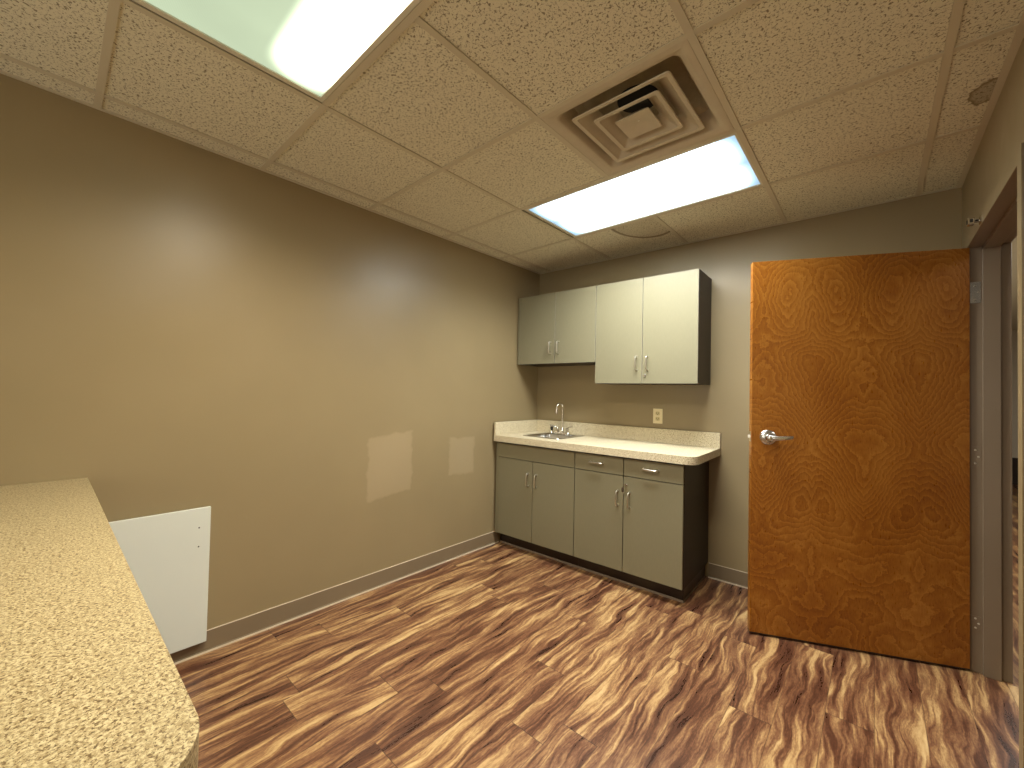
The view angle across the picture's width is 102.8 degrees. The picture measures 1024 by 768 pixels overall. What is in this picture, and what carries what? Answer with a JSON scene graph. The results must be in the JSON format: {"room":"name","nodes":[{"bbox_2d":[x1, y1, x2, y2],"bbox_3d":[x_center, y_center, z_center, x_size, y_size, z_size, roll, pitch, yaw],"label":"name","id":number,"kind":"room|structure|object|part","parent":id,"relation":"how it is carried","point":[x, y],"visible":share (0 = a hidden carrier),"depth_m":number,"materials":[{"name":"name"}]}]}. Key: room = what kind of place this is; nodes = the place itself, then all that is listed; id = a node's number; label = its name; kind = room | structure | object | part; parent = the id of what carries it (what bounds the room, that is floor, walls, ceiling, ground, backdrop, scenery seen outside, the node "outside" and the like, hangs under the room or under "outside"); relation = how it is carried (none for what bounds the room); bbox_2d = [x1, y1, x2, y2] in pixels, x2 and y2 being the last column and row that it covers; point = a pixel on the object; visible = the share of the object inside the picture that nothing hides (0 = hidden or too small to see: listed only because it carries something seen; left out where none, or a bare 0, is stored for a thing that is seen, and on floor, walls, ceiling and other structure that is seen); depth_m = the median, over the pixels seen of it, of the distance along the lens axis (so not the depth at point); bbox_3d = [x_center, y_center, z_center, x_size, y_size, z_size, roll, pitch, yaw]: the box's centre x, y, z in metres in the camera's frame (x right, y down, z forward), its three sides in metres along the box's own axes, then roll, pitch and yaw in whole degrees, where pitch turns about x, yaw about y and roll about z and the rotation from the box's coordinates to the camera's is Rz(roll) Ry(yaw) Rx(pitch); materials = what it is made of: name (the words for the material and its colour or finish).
{"room":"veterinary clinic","nodes":[
{"label":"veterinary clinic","id":0,"kind":"room"},
{"bbox_2d":[0,73,539,629],"bbox_3d":[-1.658,-0.079,1.899,0.140,2.750,5.840,0,-1,42],"label":"wall","id":1,"kind":"structure","parent":0,"point":[184,326],"depth_m":2.09,"materials":[{"name":"beige paint"}]},
{"bbox_2d":[109,506,210,653],"bbox_3d":[-1.617,0.907,1.817,0.034,0.642,0.437,0,-1,42],"label":"board panel","id":2,"kind":"object","parent":1,"relation":"attached to","point":[166,554],"visible":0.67,"depth_m":1.87,"materials":[{"name":"plastic"}]},
{"bbox_2d":[170,531,498,664],"bbox_3d":[-0.966,1.273,2.567,0.014,0.104,2.555,0,-1,42],"label":"baseboard","id":3,"kind":"structure","parent":1,"relation":"attached to","point":[220,636],"depth_m":2.40,"materials":[{"name":"beige plastic"}]},
{"bbox_2d":[0,0,1023,329],"bbox_3d":[2.625,-1.175,2.846,5.200,0.284,12.800,0,-1,42],"label":"ceiling","id":4,"kind":"structure","parent":0,"point":[836,106],"depth_m":1.60,"materials":[{"name":"tile"}]},
{"bbox_2d":[132,0,421,102],"bbox_3d":[-0.499,-1.190,1.020,1.212,0.114,0.584,0,-1,42],"label":"ceiling light","id":5,"kind":"object","parent":4,"relation":"attached to","point":[311,46],"visible":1,"depth_m":1.35,"materials":[{"name":"beige plastic"}]},
{"bbox_2d":[540,39,733,175],"bbox_3d":[0.537,-1.149,1.730,0.593,0.105,0.593,0,-1,42],"label":"ceiling vent","id":6,"kind":"object","parent":4,"relation":"in","point":[666,104],"visible":0.97,"depth_m":1.74,"materials":[{"name":"plastic"}]},
{"bbox_3d":[0.536,-1.118,1.729,0.144,0.040,0.144,0,-1,42],"label":"plate","id":7,"kind":"part","parent":6,"relation":"part of","materials":[{"name":"plastic"}]},
{"bbox_2d":[525,132,762,236],"bbox_3d":[0.720,-1.138,2.383,1.212,0.114,0.584,0,-1,42],"label":"ceiling light","id":8,"kind":"object","parent":4,"relation":"attached to","point":[720,167],"visible":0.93,"depth_m":2.41,"materials":[{"name":"beige plastic"}]},
{"bbox_2d":[175,484,1018,767],"bbox_3d":[2.639,1.445,2.835,5.350,0.080,13.050,0,-1,42],"label":"floor","id":9,"kind":"structure","parent":0,"point":[497,655],"depth_m":1.79,"materials":[{"name":"brown wood"}]},
{"bbox_2d":[495,442,578,567],"bbox_3d":[0.328,0.930,3.434,0.770,0.876,0.613,0,-1,40],"label":"base cabinet","id":10,"kind":"object","parent":9,"relation":"on","point":[534,502],"visible":0.78,"depth_m":3.20,"materials":[{"name":"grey laminate"}]},
{"bbox_3d":[0.024,0.934,3.345,0.358,0.634,0.018,0,-1,40],"label":"door","id":11,"kind":"part","parent":10,"relation":"part of","materials":[{"name":"grey laminate"}]},
{"bbox_3d":[0.178,0.555,3.231,0.738,0.115,0.018,0,-1,40],"label":"false drawer","id":12,"kind":"part","parent":10,"relation":"part of","materials":[{"name":"grey laminate"}]},
{"bbox_3d":[0.310,0.935,3.108,0.375,0.634,0.018,0,-1,40],"label":"door","id":13,"kind":"part","parent":10,"relation":"part of","materials":[{"name":"grey laminate"}]},
{"bbox_2d":[574,451,708,602],"bbox_3d":[0.916,0.933,2.939,0.766,0.876,0.623,0,-1,40],"label":"base cabinet","id":14,"kind":"object","parent":9,"relation":"on","point":[639,523],"visible":0.98,"depth_m":2.70,"materials":[{"name":"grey laminate"}]},
{"bbox_3d":[0.602,0.936,2.865,0.372,0.634,0.018,0,-1,40],"label":"door","id":15,"kind":"part","parent":14,"relation":"part of","materials":[{"name":"grey laminate"}]},
{"bbox_3d":[0.610,0.557,2.872,0.372,0.115,0.018,0,-1,40],"label":"drawer","id":16,"kind":"part","parent":14,"relation":"part of","materials":[{"name":"grey laminate"}]},
{"bbox_2d":[494,420,720,464],"bbox_3d":[0.663,0.414,3.177,1.614,0.157,0.611,0,-1,40],"label":"countertop","id":17,"kind":"structure","parent":14,"relation":"on","point":[683,447],"depth_m":3.09,"materials":[{"name":"beige laminate"}]},
{"bbox_2d":[523,432,584,439],"bbox_3d":[0.359,0.508,3.489,0.364,0.142,0.431,0,-1,40],"label":"sink","id":18,"kind":"object","parent":17,"relation":"in","point":[548,435],"visible":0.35,"depth_m":3.57,"materials":[{"name":"silver metal"}]},
{"bbox_2d":[550,403,572,434],"bbox_3d":[0.432,0.303,3.615,0.239,0.276,0.104,0,-1,40],"label":"faucet","id":19,"kind":"object","parent":17,"relation":"on","point":[562,431],"visible":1,"depth_m":3.63,"materials":[{"name":"silver metal"}]},
{"bbox_3d":[0.422,0.280,3.615,0.091,0.231,0.021,2,-1,-35],"label":"spout","id":20,"kind":"part","parent":19,"relation":"part of","materials":[{"name":"silver metal"}]},
{"bbox_3d":[0.705,0.769,2.752,0.013,0.111,0.035,0,-1,40],"label":"handle","id":21,"kind":"part","parent":14,"relation":"part of","materials":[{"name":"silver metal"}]},
{"bbox_3d":[0.769,0.769,2.698,0.013,0.111,0.035,0,-1,40],"label":"handle","id":22,"kind":"part","parent":14,"relation":"part of","materials":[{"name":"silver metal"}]},
{"bbox_3d":[0.881,0.550,2.613,0.111,0.013,0.035,0,-1,40],"label":"handle","id":23,"kind":"part","parent":14,"relation":"part of","materials":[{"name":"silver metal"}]},
{"bbox_3d":[0.897,0.938,2.620,0.384,0.634,0.018,0,-1,40],"label":"door","id":24,"kind":"part","parent":14,"relation":"part of","materials":[{"name":"grey laminate"}]},
{"bbox_3d":[0.905,0.558,2.627,0.384,0.115,0.018,0,-1,40],"label":"drawer","id":25,"kind":"part","parent":14,"relation":"part of","materials":[{"name":"grey laminate"}]},
{"bbox_3d":[-1.239,0.855,0.822,1.898,0.860,0.560,0,-1,42],"label":"base cabinet","id":26,"kind":"object","parent":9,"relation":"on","visible":0},
{"bbox_2d":[0,477,198,767],"bbox_3d":[-1.230,0.402,0.824,1.929,0.045,0.630,0,-1,42],"label":"countertop","id":27,"kind":"structure","parent":26,"relation":"on","point":[89,678],"depth_m":0.59,"materials":[{"name":"beige laminate"}]},
{"bbox_2d":[537,187,961,576],"bbox_3d":[1.404,0.008,3.054,2.950,2.750,0.120,0,-1,40],"label":"wall","id":28,"kind":"structure","parent":0,"point":[933,221],"depth_m":2.88,"materials":[{"name":"beige paint"}]},
{"bbox_2d":[517,286,596,366],"bbox_3d":[0.445,-0.469,3.558,0.781,0.602,0.353,0,-1,40],"label":"upper cabinet","id":29,"kind":"object","parent":28,"relation":"attached to","point":[557,328],"visible":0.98,"depth_m":3.42,"materials":[{"name":"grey laminate"}]},
{"bbox_3d":[0.222,-0.474,3.572,0.376,0.597,0.018,0,-1,40],"label":"door","id":30,"kind":"part","parent":29,"relation":"part of","materials":[{"name":"grey laminate"}]},
{"bbox_3d":[0.515,-0.473,3.329,0.375,0.597,0.018,0,-1,40],"label":"door","id":31,"kind":"part","parent":29,"relation":"part of","materials":[{"name":"grey laminate"}]},
{"bbox_2d":[537,420,720,447],"bbox_3d":[0.861,0.398,3.399,1.594,0.107,0.019,0,-1,40],"label":"backsplash","id":32,"kind":"structure","parent":28,"relation":"attached to","point":[681,437],"depth_m":3.26,"materials":[{"name":"beige laminate"}]},
{"bbox_2d":[595,269,711,384],"bbox_3d":[1.036,-0.383,3.064,0.758,0.769,0.353,0,-1,40],"label":"upper cabinet","id":33,"kind":"object","parent":28,"relation":"attached to","point":[653,330],"visible":1,"depth_m":2.91,"materials":[{"name":"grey laminate"}]},
{"bbox_3d":[0.805,-0.388,3.084,0.372,0.764,0.018,0,-1,40],"label":"door","id":34,"kind":"part","parent":33,"relation":"part of","materials":[{"name":"grey laminate"}]},
{"bbox_3d":[0.897,-0.151,2.964,0.013,0.111,0.035,0,-1,40],"label":"handle","id":35,"kind":"part","parent":33,"relation":"part of","materials":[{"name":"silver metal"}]},
{"bbox_3d":[0.958,-0.150,2.913,0.013,0.111,0.035,0,-1,40],"label":"handle","id":36,"kind":"part","parent":33,"relation":"part of","materials":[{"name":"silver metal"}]},
{"bbox_3d":[1.097,-0.386,2.842,0.376,0.764,0.018,0,-1,40],"label":"door","id":37,"kind":"part","parent":33,"relation":"part of","materials":[{"name":"grey laminate"}]},
{"bbox_2d":[653,408,662,423],"bbox_3d":[1.135,0.250,3.184,0.074,0.116,0.009,0,-1,40],"label":"power outlet","id":38,"kind":"object","parent":28,"relation":"attached to","point":[657,413],"visible":1,"depth_m":3.18,"materials":[{"name":"beige plastic"}]},
{"bbox_2d":[708,563,747,588],"bbox_3d":[1.876,1.331,2.526,1.230,0.104,0.014,0,-1,40],"label":"baseboard","id":39,"kind":"structure","parent":28,"relation":"attached to","point":[716,572],"depth_m":2.84,"materials":[{"name":"beige plastic"}]},
{"bbox_2d":[962,37,1023,247],"bbox_3d":[0.554,-0.069,0.014,0.121,2.750,5.960,0,-1,42],"label":"wall","id":40,"kind":"structure","parent":0,"point":[1003,135],"depth_m":1.56,"materials":[{"name":"beige paint"}]},
{"bbox_2d":[747,248,969,669],"bbox_3d":[1.766,0.347,2.138,0.950,2.036,0.170,1,-1,17],"label":"door","id":41,"kind":"structure","parent":40,"relation":"in","point":[859,435],"depth_m":2.10,"materials":[{"name":"brown wood"}]},
{"bbox_3d":[1.427,0.289,2.166,0.107,0.032,0.021,1,-1,22],"label":"lever","id":42,"kind":"part","parent":41,"relation":"part of","materials":[{"name":"silver metal"}]},
{"bbox_2d":[966,214,981,226],"bbox_3d":[1.977,-0.698,1.751,0.042,0.034,0.044,0,-1,42],"label":"wall bracket","id":43,"kind":"object","parent":40,"relation":"attached to","point":[970,221],"visible":1,"depth_m":1.74,"materials":[{"name":"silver metal"}]},
{"bbox_3d":[1.975,-0.696,1.750,0.036,0.030,0.032,0,-1,42],"label":"arm","id":44,"kind":"part","parent":43,"relation":"part of","materials":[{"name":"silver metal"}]},
{"bbox_2d":[965,142,1023,767],"bbox_3d":[1.953,0.318,1.589,0.142,2.095,1.057,0,-1,42],"label":"door frame","id":45,"kind":"structure","parent":40,"relation":"attached to","point":[989,243],"depth_m":1.92,"materials":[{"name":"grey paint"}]},
{"bbox_2d":[1012,330,1017,457],"bbox_3d":[7.897,0.287,6.604,2.300,2.600,0.100,0,-1,42],"label":"wall","id":46,"kind":"structure","parent":0,"point":[1014,332],"depth_m":6.48,"materials":[{"name":"beige paint"}]},
{"bbox_2d":[1012,458,1017,484],"bbox_3d":[7.893,1.375,6.490,1.650,0.420,0.015,0,-1,42],"label":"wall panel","id":47,"kind":"object","parent":46,"relation":"attached to","point":[1014,460],"depth_m":6.45,"materials":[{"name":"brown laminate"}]}
]}

